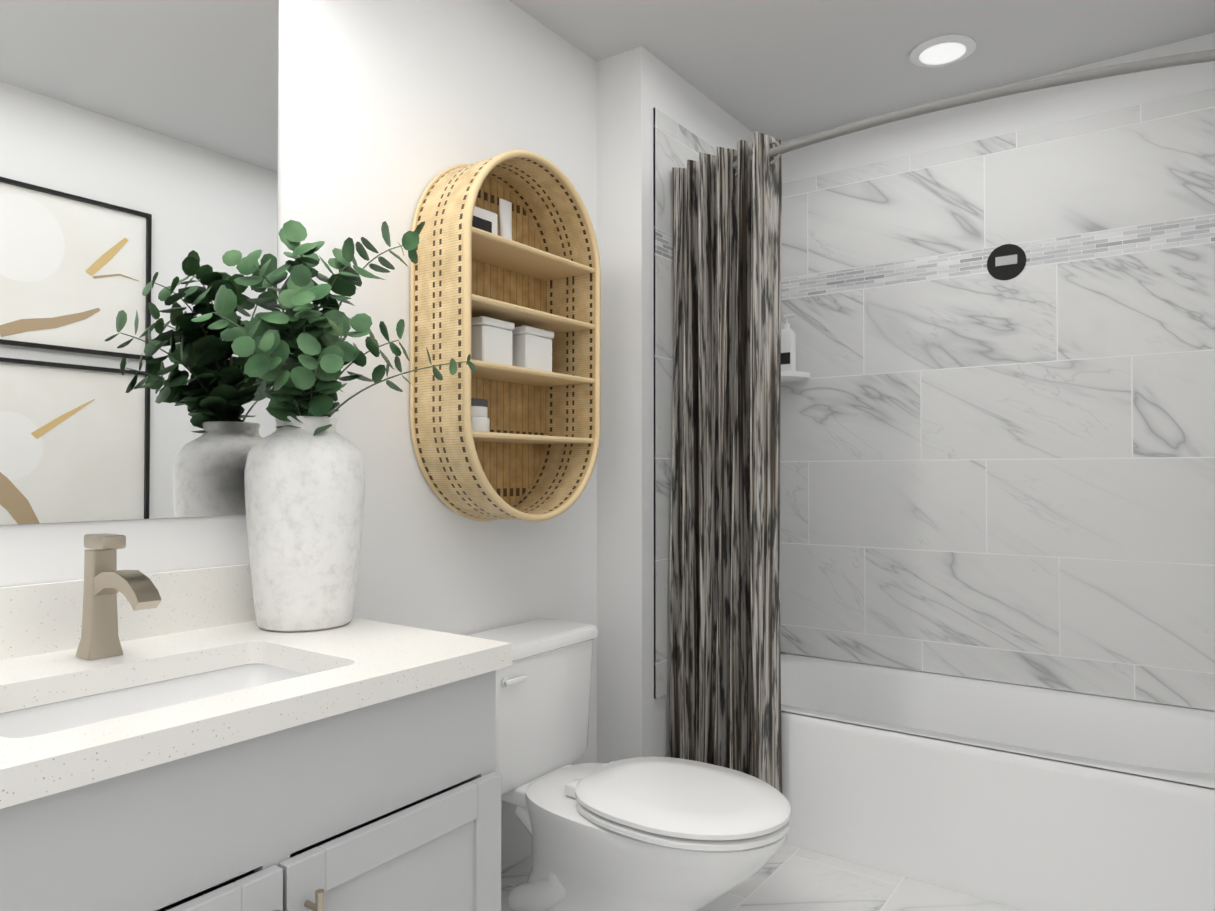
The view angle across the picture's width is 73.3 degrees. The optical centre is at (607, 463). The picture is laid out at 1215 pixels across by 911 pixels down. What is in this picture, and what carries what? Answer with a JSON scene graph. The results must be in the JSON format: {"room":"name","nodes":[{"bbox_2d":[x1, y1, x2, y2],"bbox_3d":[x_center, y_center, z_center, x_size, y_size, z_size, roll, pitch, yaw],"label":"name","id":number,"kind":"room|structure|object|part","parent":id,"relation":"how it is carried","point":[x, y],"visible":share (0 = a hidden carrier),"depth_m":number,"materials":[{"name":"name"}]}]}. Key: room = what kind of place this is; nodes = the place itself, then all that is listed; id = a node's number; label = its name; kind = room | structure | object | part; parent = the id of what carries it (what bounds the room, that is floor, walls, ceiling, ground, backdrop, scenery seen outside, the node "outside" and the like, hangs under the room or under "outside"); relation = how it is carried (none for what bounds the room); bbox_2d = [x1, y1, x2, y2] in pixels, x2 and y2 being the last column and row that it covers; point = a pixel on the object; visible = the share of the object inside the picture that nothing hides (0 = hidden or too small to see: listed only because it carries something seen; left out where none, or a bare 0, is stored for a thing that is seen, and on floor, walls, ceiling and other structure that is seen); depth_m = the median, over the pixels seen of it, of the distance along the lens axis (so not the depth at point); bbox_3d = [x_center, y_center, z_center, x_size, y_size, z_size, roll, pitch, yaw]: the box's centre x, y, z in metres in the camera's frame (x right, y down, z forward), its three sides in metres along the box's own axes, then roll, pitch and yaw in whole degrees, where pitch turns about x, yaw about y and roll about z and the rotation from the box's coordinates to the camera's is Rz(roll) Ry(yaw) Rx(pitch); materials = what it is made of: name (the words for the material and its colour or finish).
{"room":"bathroom","nodes":[
{"label":"bathroom","id":0,"kind":"room"},
{"bbox_2d":[0,0,596,871],"bbox_3d":[-1.166,-0.106,1.161,0.120,2.440,3.720,-1,-1,36],"label":"wall","id":1,"kind":"structure","parent":0,"point":[388,110],"depth_m":1.99,"materials":[{"name":"white paint"}]},
{"bbox_2d":[0,0,278,524],"bbox_3d":[-0.958,-0.492,1.343,0.009,1.202,0.910,-1,-1,36],"label":"mirror","id":2,"kind":"object","parent":1,"relation":"attached to","point":[138,169],"visible":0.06,"depth_m":1.48,"materials":[{"name":"clear glass"}]},
{"bbox_2d":[410,150,600,521],"bbox_3d":[-0.250,-0.324,2.166,0.198,0.961,0.541,-1,-1,36],"label":"shelf","id":3,"kind":"object","parent":1,"relation":"attached to","point":[505,282],"visible":0.96,"depth_m":2.18,"materials":[{"name":"wicker"}]},
{"bbox_2d":[597,46,752,762],"bbox_3d":[0.299,-0.079,3.057,0.292,2.440,1.070,-1,-1,36],"label":"wall","id":4,"kind":"structure","parent":0,"point":[636,86],"depth_m":2.59,"materials":[{"name":"white paint"}]},
{"bbox_2d":[653,107,715,698],"bbox_3d":[0.403,-0.190,2.946,0.008,1.881,0.871,-1,-1,36],"label":"wall tile","id":5,"kind":"structure","parent":4,"relation":"attached to","point":[676,144],"depth_m":2.63,"materials":[{"name":"tile"}]},
{"bbox_2d":[501,843,1024,910],"bbox_3d":[-0.097,1.163,1.035,1.984,0.100,4.790,-1,-1,36],"label":"floor","id":6,"kind":"structure","parent":0,"point":[787,877],"depth_m":2.15,"materials":[{"name":"tile"}]},
{"bbox_2d":[0,533,511,910],"bbox_3d":[-0.674,0.615,1.198,0.619,1.000,0.960,-1,-1,36],"label":"bathroom vanity","id":7,"kind":"object","parent":6,"relation":"on","point":[199,739],"visible":0.94,"depth_m":1.19,"materials":[{"name":"grey wood"}]},
{"bbox_2d":[0,564,511,808],"bbox_3d":[-0.686,0.275,1.211,0.589,0.153,0.960,-1,-1,36],"label":"countertop","id":8,"kind":"structure","parent":7,"relation":"on","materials":[{"name":"stone"}]},
{"bbox_2d":[76,533,160,659],"bbox_3d":[-0.771,0.214,1.292,0.194,0.197,0.054,-1,-1,36],"label":"faucet","id":9,"kind":"object","parent":8,"relation":"on","point":[99,640],"depth_m":1.31,"materials":[{"name":"beige metal"}]},
{"bbox_2d":[0,664,308,737],"bbox_3d":[-0.641,0.422,1.177,0.355,0.138,0.530,-1,-1,36],"label":"sink","id":10,"kind":"object","parent":8,"relation":"in","point":[67,710],"depth_m":1.29,"materials":[{"name":"white ceramic"}]},
{"bbox_2d":[191,220,476,631],"bbox_3d":[-0.543,-0.097,1.613,0.306,0.828,0.547,-1,-1,36],"label":"vase","id":11,"kind":"object","parent":8,"relation":"on","point":[304,474],"visible":1,"depth_m":1.52,"materials":[{"name":"ceramic"}]},
{"bbox_2d":[465,619,790,910],"bbox_3d":[0.027,0.786,1.967,0.853,0.681,0.454,-1,-1,36],"label":"toilet","id":12,"kind":"object","parent":6,"relation":"on","point":[650,833],"visible":0.94,"depth_m":1.88,"materials":[{"name":"white ceramic"}]},
{"bbox_3d":[-0.225,0.528,1.980,0.016,0.026,0.078,-1,-1,36],"label":"lever","id":13,"kind":"part","parent":12,"relation":"part of","materials":[{"name":"white ceramic"}]},
{"bbox_2d":[780,653,1214,910],"bbox_3d":[1.071,0.941,2.520,1.566,0.385,0.771,-1,-1,36],"label":"bathtub","id":14,"kind":"object","parent":6,"relation":"on","point":[1025,798],"visible":0.77,"depth_m":2.22,"materials":[{"name":"white ceramic"}]},
{"bbox_2d":[509,0,1214,141],"bbox_3d":[-0.097,-1.377,1.071,1.984,0.100,4.790,-1,-1,36],"label":"ceiling","id":15,"kind":"structure","parent":0,"point":[784,70],"depth_m":2.53,"materials":[{"name":"white paint"}]},
{"bbox_2d":[909,34,975,67],"bbox_3d":[1.060,-1.299,2.584,0.196,0.012,0.196,-1,-1,36],"label":"recessed light","id":16,"kind":"object","parent":15,"relation":"in","point":[942,51],"visible":0.98,"depth_m":2.57,"materials":[{"name":"white ceramic"}]},
{"bbox_2d":[780,32,1214,711],"bbox_3d":[1.381,-0.082,2.865,1.692,2.440,0.122,-1,-1,36],"label":"wall","id":17,"kind":"structure","parent":0,"point":[968,122],"depth_m":2.80,"materials":[{"name":"white paint"}]},
{"bbox_2d":[781,314,809,382],"bbox_3d":[0.679,-0.452,3.186,0.165,0.259,0.165,-1,-1,36],"label":"corner shelf","id":18,"kind":"object","parent":17,"relation":"attached to","point":[789,373],"visible":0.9,"depth_m":3.18,"materials":[{"name":"white plastic"}]},
{"bbox_2d":[781,314,795,370],"bbox_3d":[0.702,-0.468,3.197,0.066,0.226,0.040,-1,-1,36],"label":"bottle","id":19,"kind":"object","parent":18,"relation":"on","point":[788,336],"depth_m":3.18,"materials":[{"name":"white plastic"}]},
{"bbox_2d":[780,87,1214,710],"bbox_3d":[1.298,-0.191,2.846,1.564,1.881,0.008,-1,-1,36],"label":"wall tile","id":20,"kind":"structure","parent":17,"relation":"attached to","point":[984,475],"depth_m":2.78,"materials":[{"name":"tile"}]},
{"bbox_2d":[987,244,1025,279],"bbox_3d":[1.367,-0.689,2.798,0.124,0.124,0.001,-1,-1,36],"label":"sign","id":21,"kind":"object","parent":20,"relation":"attached to","point":[1006,262],"visible":1,"depth_m":2.80,"materials":[{"name":"black"}]},
{"bbox_3d":[0.625,-0.116,0.460,0.120,2.440,4.668,-1,-1,36],"label":"wall","id":22,"kind":"structure","parent":0,"visible":0},
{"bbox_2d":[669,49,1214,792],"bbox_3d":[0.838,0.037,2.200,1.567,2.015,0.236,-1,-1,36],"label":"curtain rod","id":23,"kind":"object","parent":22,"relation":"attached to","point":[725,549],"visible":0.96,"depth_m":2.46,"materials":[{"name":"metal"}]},
{"bbox_2d":[669,131,781,792],"bbox_3d":[0.374,0.041,2.532,0.400,2.015,0.236,-1,-1,36],"label":"curtain","id":24,"kind":"object","parent":23,"relation":"hanging from","point":[725,658],"depth_m":2.48,"materials":[{"name":"fabric"}]}
]}

